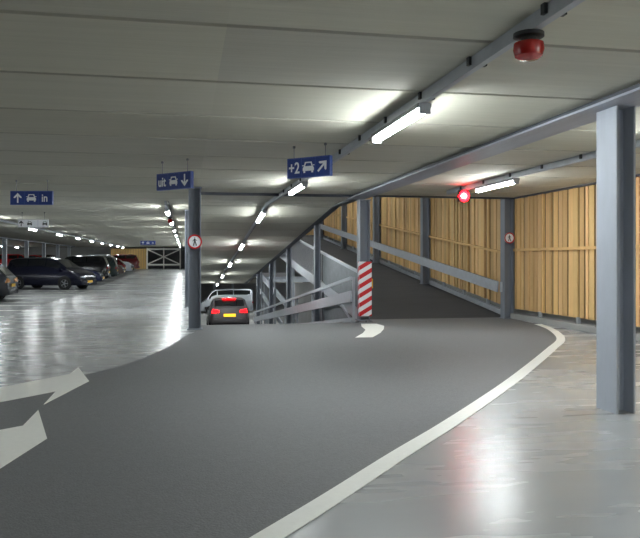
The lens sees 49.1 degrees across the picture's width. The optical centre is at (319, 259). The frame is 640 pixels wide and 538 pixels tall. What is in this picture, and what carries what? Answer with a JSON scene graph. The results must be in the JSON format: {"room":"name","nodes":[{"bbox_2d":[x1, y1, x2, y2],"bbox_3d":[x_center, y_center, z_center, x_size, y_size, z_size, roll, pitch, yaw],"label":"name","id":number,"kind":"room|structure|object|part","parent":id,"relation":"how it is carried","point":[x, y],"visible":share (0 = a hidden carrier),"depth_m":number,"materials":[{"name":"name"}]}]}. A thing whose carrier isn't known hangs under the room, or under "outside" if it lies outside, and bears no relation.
{"room":"parking garage","nodes":[
{"label":"parking garage","id":0,"kind":"room"},
{"bbox_2d":[0,247,112,258],"bbox_3d":[-35.539,-0.200,91.068,16.700,3.600,0.300,0,0,-11],"label":"wall","id":1,"kind":"structure","parent":0,"point":[63,251],"depth_m":91.32,"materials":[{"name":"grey concrete"}]},
{"bbox_2d":[0,0,231,246],"bbox_3d":[-20.760,-1.850,39.789,26.300,0.300,106.000,0,0,-11],"label":"ceiling","id":2,"kind":"structure","parent":0,"point":[95,95],"depth_m":7.86,"materials":[{"name":"concrete"}]},
{"bbox_2d":[10,180,53,204],"bbox_3d":[-6.134,-1.437,14.908,0.894,0.527,0.072,0,0,0],"label":"hanging sign","id":3,"kind":"object","parent":2,"relation":"hanging from","point":[16,197],"visible":1,"depth_m":14.88,"materials":[{"name":"blue"}]},
{"bbox_3d":[-6.134,-1.320,14.908,0.870,0.270,0.060,0,0,0],"label":"panel","id":4,"kind":"part","parent":3,"relation":"part of","materials":[{"name":"blue"}]},
{"bbox_3d":[-6.134,-1.320,14.908,0.894,0.294,0.072,0,0,0],"label":"frame","id":5,"kind":"part","parent":3,"relation":"part of","materials":[{"name":"blue"}]},
{"bbox_2d":[18,212,48,227],"bbox_3d":[-10.204,-1.429,24.919,1.074,0.542,0.072,0,0,0],"label":"hanging sign","id":6,"kind":"object","parent":2,"relation":"hanging from","point":[22,223],"visible":1,"depth_m":24.89,"materials":[{"name":"white"}]},
{"bbox_3d":[-10.204,-1.300,24.919,1.050,0.260,0.060,0,0,0],"label":"panel","id":7,"kind":"part","parent":6,"relation":"part of","materials":[{"name":"white"}]},
{"bbox_3d":[-10.204,-1.300,24.919,1.074,0.284,0.072,0,0,0],"label":"frame","id":8,"kind":"part","parent":6,"relation":"part of","materials":[{"name":"metal"}]},
{"bbox_2d":[0,237,74,246],"bbox_3d":[-20.827,-1.650,37.230,0.500,0.100,99.000,0,0,-11],"label":"ceiling beam","id":9,"kind":"structure","parent":2,"relation":"attached to","point":[0,237],"depth_m":61.91,"materials":[{"name":"paint"}]},
{"bbox_2d":[0,219,123,246],"bbox_3d":[-15.663,-1.645,41.790,0.129,0.105,92.000,0,0,-11],"label":"cable trunking","id":10,"kind":"object","parent":2,"relation":"attached to","point":[1,220],"visible":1,"depth_m":41.77,"materials":[{"name":"metal"}]},
{"bbox_2d":[140,241,155,244],"bbox_3d":[-13.021,-1.424,52.993,1.124,0.552,0.072,0,0,-11],"label":"hanging sign","id":11,"kind":"object","parent":2,"relation":"hanging from","point":[141,242],"visible":1,"depth_m":52.96,"materials":[{"name":"blue"}]},
{"bbox_2d":[164,201,180,244],"bbox_3d":[-10.600,-1.645,52.238,0.129,0.105,65.400,0,0,-11],"label":"cable trunking","id":12,"kind":"object","parent":2,"relation":"attached to","point":[165,202],"visible":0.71,"depth_m":25.63,"materials":[{"name":"metal"}]},
{"bbox_2d":[164,208,169,215],"bbox_3d":[-4.877,-1.532,22.381,0.150,0.115,1.840,0,0,-11],"label":"lamp","id":13,"kind":"object","parent":12,"relation":"attached to","point":[167,210],"visible":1,"depth_m":21.86,"materials":[{"name":"white"}]},
{"bbox_2d":[157,158,193,190],"bbox_3d":[-2.468,-1.449,11.898,0.824,0.502,0.072,0,0,35],"label":"hanging sign","id":14,"kind":"object","parent":2,"relation":"hanging from","point":[176,180],"visible":1,"depth_m":11.84,"materials":[{"name":"blue"}]},
{"bbox_3d":[-2.468,-1.340,11.898,0.800,0.260,0.060,0,0,35],"label":"panel","id":15,"kind":"part","parent":14,"relation":"part of","materials":[{"name":"blue"}]},
{"bbox_3d":[-2.468,-1.340,11.898,0.824,0.284,0.072,0,0,35],"label":"frame","id":16,"kind":"part","parent":14,"relation":"part of","materials":[{"name":"blue"}]},
{"bbox_2d":[113,247,184,268],"bbox_3d":[-21.301,-0.200,93.814,12.300,3.600,0.300,0,0,-11],"label":"wall","id":17,"kind":"structure","parent":0,"point":[152,256],"depth_m":93.67,"materials":[{"name":"wood"}]},
{"bbox_2d":[201,283,285,303],"bbox_3d":[-9.023,3.525,83.961,13.920,4.050,0.300,0,0,-11],"label":"wall","id":18,"kind":"structure","parent":0,"point":[206,289],"depth_m":83.80,"materials":[{"name":"grey concrete"}]},
{"bbox_2d":[201,304,291,324],"bbox_3d":[-2.774,5.425,51.558,13.920,0.250,65.700,0,0,-11],"label":"floor","id":19,"kind":"structure","parent":0,"point":[281,306],"depth_m":65.66,"materials":[{"name":"grey concrete"}]},
{"bbox_2d":[201,289,253,312],"bbox_3d":[-9.424,4.134,70.491,5.310,2.437,2.210,0,0,-11],"label":"van","id":20,"kind":"object","parent":19,"relation":"on","point":[246,294],"visible":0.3,"depth_m":69.92,"materials":[{"name":"grey paint"}]},
{"bbox_2d":[256,273,259,323],"bbox_3d":[-3.966,3.055,44.962,0.280,4.490,0.320,0,0,-11],"label":"steel column","id":21,"kind":"structure","parent":19,"relation":"on","point":[257,275],"depth_m":44.95,"materials":[{"name":"metal"}]},
{"bbox_2d":[264,283,267,323],"bbox_3d":[-4.503,3.550,58.200,0.340,3.500,0.320,0,0,-11],"label":"steel column","id":22,"kind":"structure","parent":19,"relation":"on","point":[265,285],"depth_m":58.19,"materials":[{"name":"metal"}]},
{"bbox_2d":[269,262,272,323],"bbox_3d":[-2.679,2.698,38.285,0.280,5.204,0.320,0,0,-11],"label":"steel column","id":23,"kind":"structure","parent":19,"relation":"on","point":[271,264],"depth_m":38.27,"materials":[{"name":"metal"}]},
{"bbox_2d":[286,247,290,323],"bbox_3d":[-1.410,2.346,31.707,0.280,5.907,0.320,0,0,-11],"label":"steel column","id":24,"kind":"structure","parent":19,"relation":"on","point":[288,251],"depth_m":31.71,"materials":[{"name":"metal"}]},
{"bbox_2d":[260,260,323,323],"bbox_3d":[-1.980,2.069,36.060,0.190,6.462,22.465,0,0,-11],"label":"truss","id":25,"kind":"object","parent":19,"relation":"on","point":[276,292],"visible":0.33,"depth_m":37.66,"materials":[{"name":"metal"}]},
{"bbox_3d":[-3.769,2.069,45.102,0.100,6.462,0.100,0,0,-11],"label":"post","id":26,"kind":"part","parent":25,"relation":"part of","materials":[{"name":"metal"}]},
{"bbox_3d":[-2.482,2.450,38.425,0.100,5.700,0.100,0,0,-11],"label":"post","id":27,"kind":"part","parent":25,"relation":"part of","materials":[{"name":"metal"}]},
{"bbox_2d":[260,277,308,281],"bbox_3d":[-2.182,1.320,47.751,3.900,0.360,0.400,0,0,-11],"label":"girder","id":28,"kind":"object","parent":25,"relation":"attached to","point":[278,279],"visible":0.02,"depth_m":47.62,"materials":[{"name":"metal"}]},
{"bbox_3d":[-1.213,2.825,31.847,0.100,4.950,0.100,0,0,-11],"label":"post","id":29,"kind":"part","parent":25,"relation":"part of","materials":[{"name":"metal"}]},
{"bbox_3d":[0.094,3.212,25.071,0.100,4.177,0.100,0,0,-11],"label":"post","id":30,"kind":"part","parent":25,"relation":"part of","materials":[{"name":"metal"}]},
{"bbox_2d":[314,223,320,321],"bbox_3d":[-0.103,1.984,24.932,0.280,6.632,0.320,0,0,-11],"label":"steel column","id":31,"kind":"structure","parent":19,"relation":"on","point":[317,228],"depth_m":24.90,"materials":[{"name":"metal"}]},
{"bbox_2d":[210,273,302,283],"bbox_3d":[-6.055,1.650,69.155,13.700,0.300,29.900,0,0,-11],"label":"ceiling","id":32,"kind":"structure","parent":0,"point":[253,280],"depth_m":63.64,"materials":[{"name":"concrete"}]},
{"bbox_2d":[201,202,334,283],"bbox_3d":[-4.735,-0.102,37.227,4.200,3.796,33.300,0,0,-11],"label":"ceiling","id":33,"kind":"structure","parent":0,"point":[224,225],"depth_m":27.15,"materials":[{"name":"concrete"}]},
{"bbox_2d":[244,199,355,283],"bbox_3d":[-2.370,-0.052,36.156,0.200,3.856,36.300,0,0,-11],"label":"beam","id":34,"kind":"structure","parent":33,"relation":"attached to","point":[336,206],"depth_m":26.12,"materials":[{"name":"metal"}]},
{"bbox_2d":[262,257,285,272],"bbox_3d":[-4.787,-2.150,60.335,4.650,6.500,0.300,0,0,-11],"label":"wall","id":35,"kind":"structure","parent":0,"point":[280,264],"depth_m":60.43,"materials":[{"name":"grey concrete"}]},
{"bbox_2d":[0,269,639,537],"bbox_3d":[-16.440,1.500,40.622,35.100,0.700,106.000,0,0,-11],"label":"floor","id":36,"kind":"structure","parent":0,"point":[540,459],"depth_m":6.04,"materials":[{"name":"concrete"}]},
{"bbox_2d":[0,269,142,317],"bbox_3d":[-22.793,1.372,36.596,20.900,0.454,99.500,0,0,-11],"label":"stall surface","id":37,"kind":"object","parent":36,"relation":"on","point":[28,295],"visible":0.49,"depth_m":31.45,"materials":[{"name":"smooth light grey coated concrete"}]},
{"bbox_2d":[2,239,6,267],"bbox_3d":[-23.857,-0.080,52.940,0.380,3.040,0.360,0,0,-11],"label":"steel column","id":38,"kind":"structure","parent":37,"relation":"on","point":[4,241],"depth_m":52.92,"materials":[{"name":"metal"}]},
{"bbox_2d":[0,265,17,299],"bbox_3d":[-14.145,0.879,27.112,4.310,1.548,2.020,0,0,-11],"label":"car","id":39,"kind":"object","parent":37,"relation":"on","point":[8,280],"visible":1,"depth_m":27.05,"materials":[{"name":"grey paint"}]},
{"bbox_2d":[0,254,23,265],"bbox_3d":[-30.301,0.343,70.538,4.710,1.877,2.120,0,0,-11],"label":"car","id":40,"kind":"object","parent":37,"relation":"on","point":[9,256],"visible":0.09,"depth_m":69.68,"materials":[{"name":"red paint"}]},
{"bbox_2d":[4,305,39,305],"bbox_3d":[-12.190,1.591,24.128,4.800,0.007,0.120,0,0,-11],"label":"bay line","id":41,"kind":"object","parent":37,"relation":"on","point":[4,305],"visible":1,"depth_m":24.43,"materials":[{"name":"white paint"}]},
{"bbox_2d":[24,241,28,257],"bbox_3d":[-25.277,-0.124,60.304,0.380,2.951,0.360,0,0,-11],"label":"steel column","id":42,"kind":"structure","parent":37,"relation":"on","point":[26,243],"depth_m":60.30,"materials":[{"name":"metal"}]},
{"bbox_2d":[29,255,41,257],"bbox_3d":[-32.202,0.323,79.338,4.710,1.787,2.080,0,0,-11],"label":"car","id":43,"kind":"object","parent":37,"relation":"on","point":[30,256],"visible":0.03,"depth_m":78.67,"materials":[{"name":"red paint"}]},
{"bbox_2d":[42,243,45,256],"bbox_3d":[-26.698,-0.168,67.669,0.380,2.865,0.360,0,0,-11],"label":"steel column","id":44,"kind":"structure","parent":37,"relation":"on","point":[43,244],"depth_m":67.65,"materials":[{"name":"metal"}]},
{"bbox_2d":[7,257,96,289],"bbox_3d":[-14.802,0.742,38.492,4.710,1.788,2.080,0,0,11],"label":"car","id":45,"kind":"object","parent":37,"relation":"on","point":[37,272],"visible":0.87,"depth_m":37.73,"materials":[{"name":"black paint"}]},
{"bbox_2d":[56,245,58,257],"bbox_3d":[-28.118,-0.202,75.033,0.380,2.795,0.360,0,0,-11],"label":"steel column","id":46,"kind":"structure","parent":37,"relation":"on","point":[57,246],"depth_m":75.03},
{"bbox_2d":[67,246,70,255],"bbox_3d":[-29.538,-0.222,82.397,0.380,2.755,0.360,0,0,-11],"label":"steel column","id":47,"kind":"structure","parent":37,"relation":"on","point":[69,247],"depth_m":82.40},
{"bbox_2d":[65,255,110,277],"bbox_3d":[-17.239,0.608,49.226,4.710,1.877,2.120,0,0,-11],"label":"car","id":48,"kind":"object","parent":37,"relation":"on","point":[97,263],"visible":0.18,"depth_m":48.66,"materials":[{"name":"black paint"}]},
{"bbox_2d":[80,267,104,280],"bbox_3d":[-16.048,0.847,44.160,4.610,1.498,2.040,0,0,-11],"label":"car","id":49,"kind":"object","parent":37,"relation":"on","point":[99,276],"visible":0.09,"depth_m":43.83,"materials":[{"name":"blue paint"}]},
{"bbox_2d":[103,256,118,278],"bbox_3d":[-18.125,0.596,54.351,4.710,1.788,2.080,0,0,-11],"label":"car","id":50,"kind":"object","parent":37,"relation":"on","point":[112,262],"visible":0.13,"depth_m":53.99,"materials":[{"name":"black paint"}]},
{"bbox_2d":[90,254,132,272],"bbox_3d":[-20.612,0.389,67.824,4.710,1.877,2.120,0,0,-11],"label":"car","id":51,"kind":"object","parent":37,"relation":"on","point":[128,264],"visible":0.25,"depth_m":67.30,"materials":[{"name":"grey paint"}]},
{"bbox_2d":[111,264,124,276],"bbox_3d":[-18.926,0.539,59.085,4.710,1.788,2.080,0,0,-11],"label":"car","id":52,"kind":"object","parent":37,"relation":"on","point":[121,270],"visible":0.12,"depth_m":58.69,"materials":[{"name":"grey paint"}]},
{"bbox_2d":[115,259,125,271],"bbox_3d":[-19.618,0.615,62.618,4.310,1.548,2.020,0,0,-11],"label":"car","id":53,"kind":"object","parent":37,"relation":"on","point":[119,262],"visible":0.11,"depth_m":62.24,"materials":[{"name":"red paint"}]},
{"bbox_2d":[113,254,139,269],"bbox_3d":[-22.705,0.292,78.623,4.710,1.877,2.120,0,0,-11],"label":"car","id":54,"kind":"object","parent":37,"relation":"on","point":[133,259],"visible":0.3,"depth_m":78.09,"materials":[{"name":"red paint"}]},
{"bbox_2d":[111,249,145,268],"bbox_3d":[-24.318,-0.150,89.021,4.360,2.600,0.030,0,0,-11],"label":"screen","id":55,"kind":"object","parent":36,"relation":"on","point":[114,250],"visible":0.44,"depth_m":89.20,"materials":[{"name":"wood"}]},
{"bbox_2d":[147,248,180,268],"bbox_3d":[-19.836,-0.200,88.857,4.240,2.700,0.150,0,0,-11],"label":"frame","id":56,"kind":"object","parent":36,"relation":"on","point":[148,249],"visible":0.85,"depth_m":88.77,"materials":[{"name":"white paint"}]},
{"bbox_3d":[-19.835,-1.400,88.852,4.100,0.200,0.120,0,0,-11],"label":"rail","id":57,"kind":"part","parent":56,"relation":"part of","materials":[{"name":"metal"}]},
{"bbox_3d":[-19.835,0.600,88.852,4.100,0.200,0.120,0,0,-11],"label":"rail","id":58,"kind":"part","parent":56,"relation":"part of","materials":[{"name":"metal"}]},
{"bbox_2d":[184,210,187,307],"bbox_3d":[-4.447,-0.040,23.585,0.280,3.280,0.320,0,0,-11],"label":"steel column","id":59,"kind":"structure","parent":36,"relation":"on","point":[186,211],"depth_m":23.57,"materials":[{"name":"metal"}]},
{"bbox_2d":[187,187,202,329],"bbox_3d":[-2.909,-0.040,16.243,0.360,3.280,0.400,0,0,-11],"label":"steel column","id":60,"kind":"structure","parent":36,"relation":"on","point":[194,194],"depth_m":16.23,"materials":[{"name":"metal"}]},
{"bbox_2d":[187,235,201,248],"bbox_3d":[-2.873,-0.420,16.058,0.330,0.330,0.018,0,0,-11],"label":"round sign","id":61,"kind":"object","parent":60,"relation":"attached to","point":[194,241],"visible":1,"depth_m":16.05,"materials":[{"name":"white"}]},
{"bbox_3d":[-2.909,1.590,16.243,0.360,0.020,0.400,0,0,-11],"label":"plate","id":62,"kind":"part","parent":60,"relation":"part of","materials":[{"name":"paint"}]},
{"bbox_2d":[0,317,555,537],"bbox_3d":[-2.091,1.598,8.454,8.431,0.004,26.176,0,0,23],"label":"lane surface","id":63,"kind":"object","parent":36,"relation":"on","point":[220,431],"visible":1,"depth_m":6.88,"materials":[{"name":"asphalt"}]},
{"bbox_2d":[0,410,46,467],"bbox_3d":[-2.992,1.593,5.760,1.332,0.005,3.080,0,0,23],"label":"painted arrow","id":64,"kind":"object","parent":63,"relation":"on","point":[14,441],"visible":1,"depth_m":6.24,"materials":[{"name":"white paint"}]},
{"bbox_2d":[0,367,88,403],"bbox_3d":[-3.541,1.593,8.551,1.550,0.005,3.398,0,0,23],"label":"painted arrow","id":65,"kind":"object","parent":63,"relation":"on","point":[60,385],"visible":1,"depth_m":8.74,"materials":[{"name":"white paint"}]},
{"bbox_2d":[355,324,383,337],"bbox_3d":[1.165,1.593,15.932,0.578,0.005,3.138,0,0,5],"label":"crescent","id":66,"kind":"object","parent":63,"relation":"on","point":[371,330],"visible":1,"depth_m":15.80,"materials":[{"name":"white paint"}]},
{"bbox_2d":[250,324,564,537],"bbox_3d":[1.587,1.593,8.019,1.060,0.005,20.287,0,0,25],"label":"painted line","id":67,"kind":"object","parent":63,"relation":"on","point":[300,517],"visible":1,"depth_m":5.50,"materials":[{"name":"white paint"}]},
{"bbox_2d":[499,199,513,318],"bbox_3d":[5.133,-0.200,19.220,0.340,3.600,0.320,0,0,-11],"label":"steel column","id":68,"kind":"structure","parent":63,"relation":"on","point":[506,205],"depth_m":19.20,"materials":[{"name":"metal"}]},
{"bbox_2d":[321,224,502,291],"bbox_3d":[2.163,-0.940,34.028,0.185,3.656,30.226,0,0,-11],"label":"guard rail","id":69,"kind":"object","parent":68,"relation":"attached to","point":[485,282],"visible":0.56,"depth_m":24.41,"materials":[{"name":"metal"}]},
{"bbox_2d":[504,232,514,242],"bbox_3d":[5.161,-0.600,19.073,0.300,0.300,0.018,0,0,-11],"label":"round sign","id":70,"kind":"object","parent":68,"relation":"attached to","point":[509,237],"visible":1,"depth_m":19.07,"materials":[{"name":"white"}]},
{"bbox_2d":[355,199,370,320],"bbox_3d":[1.158,0.000,18.657,0.350,3.200,0.400,0,0,-11],"label":"steel column","id":71,"kind":"structure","parent":36,"relation":"on","point":[363,205],"depth_m":18.64,"materials":[{"name":"metal"}]},
{"bbox_2d":[358,262,371,315],"bbox_3d":[1.184,0.760,18.509,0.345,1.440,0.140,0,0,-11],"label":"panel","id":72,"kind":"object","parent":71,"relation":"attached to","point":[364,268],"visible":1,"depth_m":18.44,"materials":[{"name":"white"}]},
{"bbox_2d":[510,313,639,341],"bbox_3d":[7.976,1.525,5.561,0.330,0.150,27.700,0,0,-11],"label":"kerb","id":73,"kind":"object","parent":36,"relation":"on","point":[584,327],"visible":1,"depth_m":16.78,"materials":[{"name":"grey concrete"}]},
{"bbox_2d":[513,176,639,326],"bbox_3d":[5.920,-0.105,16.011,0.130,3.110,6.260,0,0,-11],"label":"wooden wall panel","id":74,"kind":"object","parent":73,"relation":"on","point":[555,249],"visible":0.78,"depth_m":16.87,"materials":[{"name":"wood"}]},
{"bbox_3d":[5.881,-0.270,16.003,0.050,0.070,6.260,0,0,-11],"label":"batten rail","id":75,"kind":"part","parent":74,"relation":"part of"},
{"bbox_2d":[596,106,635,413],"bbox_3d":[3.146,0.000,7.451,0.220,3.200,0.360,0,0,-11],"label":"steel column","id":76,"kind":"structure","parent":36,"relation":"on","point":[615,128],"depth_m":7.41,"materials":[{"name":"metal"}]},
{"bbox_2d":[293,235,499,318],"bbox_3d":[-0.275,0.050,37.731,4.050,3.500,37.800,0,0,-11],"label":"ramp up","id":77,"kind":"object","parent":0,"point":[396,294],"visible":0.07,"depth_m":22.79,"materials":[{"name":"asphalt"}]},
{"bbox_2d":[306,220,323,234],"bbox_3d":[-0.769,-3.302,50.697,0.130,3.396,10.112,0,0,-11],"label":"screen","id":78,"kind":"object","parent":77,"relation":"on","point":[311,232],"visible":0.12,"depth_m":49.53,"materials":[{"name":"wood"}]},
{"bbox_2d":[280,240,364,321],"bbox_3d":[-1.512,-0.535,33.291,0.070,4.695,29.288,0,0,-11],"label":"parapet","id":79,"kind":"object","parent":77,"relation":"attached to","point":[334,269],"visible":0.34,"depth_m":23.94,"materials":[{"name":"metal"}]},
{"bbox_3d":[-1.512,-1.205,33.291,0.070,3.356,29.259,0,0,-11],"label":"rail","id":80,"kind":"part","parent":79,"relation":"part of","materials":[{"name":"metal"}]},
{"bbox_3d":[0.681,0.636,21.977,0.020,1.683,6.100,0,0,-11],"label":"infill plate","id":81,"kind":"part","parent":79,"relation":"part of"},
{"bbox_2d":[324,294,358,322],"bbox_3d":[0.667,2.150,21.927,0.105,2.100,6.008,0,0,-11],"label":"plate","id":82,"kind":"object","parent":77,"relation":"attached to","point":[331,312],"visible":0.14,"depth_m":22.78,"materials":[{"name":"metal"}]},
{"bbox_2d":[341,204,346,248],"bbox_3d":[1.327,-2.859,38.956,0.340,4.482,0.320,0,0,-11],"label":"steel column","id":83,"kind":"structure","parent":77,"relation":"on","point":[344,207],"depth_m":38.94,"materials":[{"name":"metal"}]},
{"bbox_2d":[372,197,379,262],"bbox_3d":[2.596,-2.484,32.377,0.340,5.233,0.320,0,0,-11],"label":"steel column","id":84,"kind":"structure","parent":77,"relation":"on","point":[376,200],"depth_m":32.36,"materials":[{"name":"metal"}]},
{"bbox_2d":[323,236,499,313],"bbox_3d":[2.479,-0.110,33.984,0.100,3.459,29.418,0,0,-11],"label":"kerb","id":85,"kind":"object","parent":77,"relation":"on","point":[493,308],"visible":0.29,"depth_m":24.46,"materials":[{"name":"metal"}]},
{"bbox_2d":[324,206,340,243],"bbox_3d":[0.855,-3.081,42.277,0.130,4.349,6.368,0,0,-11],"label":"screen","id":86,"kind":"object","parent":85,"relation":"on","point":[333,220],"visible":0.38,"depth_m":42.29,"materials":[{"name":"wood"}]},
{"bbox_2d":[346,197,372,255],"bbox_3d":[2.123,-2.578,35.698,0.130,4.844,6.368,0,0,-11],"label":"screen","id":87,"kind":"object","parent":85,"relation":"on","point":[351,217],"visible":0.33,"depth_m":37.11,"materials":[{"name":"wood"}]},
{"bbox_2d":[379,197,419,273],"bbox_3d":[3.392,-2.203,29.119,0.130,5.594,6.368,0,0,-11],"label":"screen","id":88,"kind":"object","parent":85,"relation":"on","point":[400,216],"visible":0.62,"depth_m":29.10,"materials":[{"name":"wood"}]},
{"bbox_3d":[3.353,-1.262,29.112,0.050,0.786,6.368,0,0,-11],"label":"batten rail","id":89,"kind":"part","parent":88,"relation":"part of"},
{"bbox_2d":[429,198,499,303],"bbox_3d":[4.661,-1.836,22.541,0.130,6.328,6.368,0,0,-11],"label":"wooden wall panel","id":90,"kind":"object","parent":85,"relation":"on","point":[465,236],"visible":0.48,"depth_m":22.27,"materials":[{"name":"wood"}]},
{"bbox_3d":[4.622,-0.520,22.533,0.050,0.770,6.368,0,0,-11],"label":"batten rail","id":91,"kind":"part","parent":90,"relation":"part of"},
{"bbox_2d":[419,198,429,283],"bbox_3d":[3.864,-2.108,25.799,0.340,5.983,0.320,0,0,-11],"label":"steel column","id":92,"kind":"structure","parent":77,"relation":"on","point":[424,202],"depth_m":25.78,"materials":[{"name":"metal"}]},
{"bbox_2d":[198,0,639,203],"bbox_3d":[3.592,-1.850,6.192,8.800,0.300,30.800,0,0,-11],"label":"ceiling","id":93,"kind":"structure","parent":0,"point":[306,75],"depth_m":6.98,"materials":[{"name":"concrete"}]},
{"bbox_2d":[201,192,352,197],"bbox_3d":[-1.109,-1.673,17.894,4.400,0.075,0.120,0,0,-11],"label":"beam","id":94,"kind":"structure","parent":93,"relation":"attached to","point":[202,193],"depth_m":17.80,"materials":[{"name":"metal"}]},
{"bbox_2d":[287,143,332,178],"bbox_3d":[-0.155,-1.459,10.307,0.754,0.482,0.072,0,0,33],"label":"hanging sign","id":95,"kind":"object","parent":93,"relation":"hanging from","point":[315,166],"visible":1,"depth_m":10.26,"materials":[{"name":"blue"}]},
{"bbox_3d":[-0.155,-1.365,10.307,0.730,0.270,0.060,0,0,33],"label":"panel","id":96,"kind":"part","parent":95,"relation":"part of","materials":[{"name":"blue"}]},
{"bbox_3d":[-0.155,-1.365,10.307,0.754,0.294,0.072,0,0,33],"label":"frame","id":97,"kind":"part","parent":95,"relation":"part of","materials":[{"name":"blue"}]},
{"bbox_2d":[216,0,584,283],"bbox_3d":[-1.897,0.099,22.552,0.165,3.597,63.006,0,0,-11],"label":"cable trunking","id":98,"kind":"object","parent":93,"relation":"attached to","point":[550,11],"visible":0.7,"depth_m":5.95,"materials":[{"name":"metal"}]},
{"bbox_2d":[256,210,265,222],"bbox_3d":[-1.885,-1.375,22.341,0.150,0.305,1.840,0,0,-11],"label":"lamp","id":99,"kind":"object","parent":98,"relation":"attached to","point":[263,212],"visible":1,"depth_m":22.07,"materials":[{"name":"white"}]},
{"bbox_2d":[256,213,264,222],"bbox_3d":[-1.885,-1.355,22.339,0.116,0.061,1.750,0,-6,-11],"label":"diffuser","id":100,"kind":"object","parent":99,"relation":"attached to","point":[260,216],"depth_m":22.36,"materials":[{"name":"white"}]},
{"bbox_2d":[288,181,307,194],"bbox_3d":[-0.485,-1.532,15.081,0.150,0.115,1.840,0,0,-11],"label":"lamp","id":101,"kind":"object","parent":98,"relation":"attached to","point":[301,185],"visible":1,"depth_m":14.73,"materials":[{"name":"white"}]},
{"bbox_2d":[289,184,303,194],"bbox_3d":[-0.485,-1.512,15.081,0.116,0.061,1.750,0,0,-11],"label":"diffuser","id":102,"kind":"object","parent":101,"relation":"attached to","point":[296,188],"depth_m":15.01,"materials":[{"name":"white"}]},
{"bbox_2d":[371,102,431,143],"bbox_3d":[0.888,-1.532,7.962,0.150,0.115,1.840,0,0,-11],"label":"lamp","id":103,"kind":"object","parent":98,"relation":"attached to","point":[420,109],"visible":1,"depth_m":7.66,"materials":[{"name":"glowing white plastic diffuser"},{"name":"grey plastic housing"}]},
{"bbox_2d":[373,108,424,141],"bbox_3d":[0.888,-1.512,7.962,0.116,0.061,1.750,0,0,-11],"label":"diffuser","id":104,"kind":"object","parent":103,"relation":"attached to","point":[412,114],"depth_m":7.83,"materials":[{"name":"white"}]},
{"bbox_2d":[513,29,544,61],"bbox_3d":[1.469,-1.499,4.948,0.235,0.183,0.275,0,0,-11],"label":"signal light","id":105,"kind":"object","parent":98,"relation":"attached to","point":[528,48],"visible":1,"depth_m":4.85,"materials":[{"name":"red plastic"}]},
{"bbox_2d":[373,195,513,198],"bbox_3d":[3.334,-1.860,18.751,4.350,0.400,0.120,0,0,-11],"label":"beam","id":106,"kind":"structure","parent":93,"relation":"attached to","point":[376,195],"depth_m":18.65,"materials":[{"name":"metal"}]},
{"bbox_2d":[347,83,639,199],"bbox_3d":[3.488,-1.650,5.256,0.460,0.100,27.000,0,0,-11],"label":"ceiling beam","id":107,"kind":"structure","parent":93,"relation":"attached to","point":[629,97],"depth_m":9.29,"materials":[{"name":"metal"}]},
{"bbox_2d":[446,139,639,194],"bbox_3d":[5.531,-1.646,4.733,0.165,0.108,25.200,0,0,-11],"label":"cable trunking","id":108,"kind":"object","parent":93,"relation":"attached to","point":[591,155],"visible":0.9,"depth_m":12.75,"materials":[{"name":"metal"}]},
{"bbox_2d":[458,190,468,201],"bbox_3d":[3.264,-1.456,15.912,0.245,0.268,0.168,0,0,-11],"label":"signal light","id":109,"kind":"object","parent":108,"relation":"attached to","point":[463,195],"visible":1,"depth_m":15.87,"materials":[{"name":"red plastic"}]},
{"bbox_2d":[475,178,519,192],"bbox_3d":[3.630,-1.532,14.449,0.150,0.115,1.840,0,0,-11],"label":"lamp","id":110,"kind":"object","parent":108,"relation":"attached to","point":[510,181],"visible":1,"depth_m":14.25,"materials":[{"name":"white"}]},
{"bbox_2d":[476,181,512,191],"bbox_3d":[3.630,-1.512,14.449,0.116,0.061,1.750,0,0,-11],"label":"diffuser","id":111,"kind":"object","parent":110,"relation":"attached to","point":[501,183],"depth_m":14.43,"materials":[{"name":"white"}]},
{"bbox_2d":[514,174,639,198],"bbox_3d":[7.904,-1.681,5.700,0.120,0.038,27.200,0,0,-11],"label":"strip","id":112,"kind":"object","parent":93,"relation":"attached to","point":[637,175],"visible":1,"depth_m":16.65,"materials":[{"name":"metal"}]},
{"bbox_2d":[291,197,639,331],"bbox_3d":[4.275,0.075,26.285,0.250,10.950,70.000,0,0,-11],"label":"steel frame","id":113,"kind":"structure","parent":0,"point":[300,288],"depth_m":26.39,"materials":[{"name":"grey metal"}]},
{"bbox_3d":[-4.291,3.560,35.581,4.450,3.920,36.700,0,0,-11],"label":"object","id":114,"kind":"object","parent":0,"visible":0},
{"bbox_2d":[205,297,248,324],"bbox_3d":[-4.363,2.574,32.813,2.020,1.777,4.304,0,0,-11],"label":"car","id":115,"kind":"object","parent":114,"relation":"on","point":[221,310],"visible":0.78,"depth_m":30.87,"materials":[{"name":"grey paint"}]},
{"bbox_3d":[-3.965,2.426,30.751,0.520,0.120,0.025,0,-6,-11],"label":"number plate","id":116,"kind":"part","parent":115,"relation":"part of","materials":[{"name":"yellow"}]},
{"bbox_2d":[254,277,354,323],"bbox_3d":[-1.657,2.484,31.802,0.130,4.086,26.750,0,0,-11],"label":"guard rail","id":117,"kind":"object","parent":114,"relation":"on","point":[349,296],"visible":0.83,"depth_m":23.68,"materials":[{"name":"metal"}]},
{"bbox_3d":[-0.917,2.103,28.135,0.065,1.220,0.070,0,0,-11],"label":"post","id":118,"kind":"part","parent":117,"relation":"part of","materials":[{"name":"metal"}]},
{"bbox_3d":[-0.264,1.734,24.748,0.065,1.220,0.070,0,0,-11],"label":"post","id":119,"kind":"part","parent":117,"relation":"part of","materials":[{"name":"metal"}]},
{"bbox_3d":[-1.694,3.014,31.805,0.050,2.946,26.710,0,0,-11],"label":"rail","id":120,"kind":"part","parent":117,"relation":"part of","materials":[{"name":"metal"}]},
{"bbox_3d":[0.901,1.076,18.709,0.065,1.220,0.070,0,0,-11],"label":"post","id":121,"kind":"part","parent":117,"relation":"part of","materials":[{"name":"metal"}]}
]}

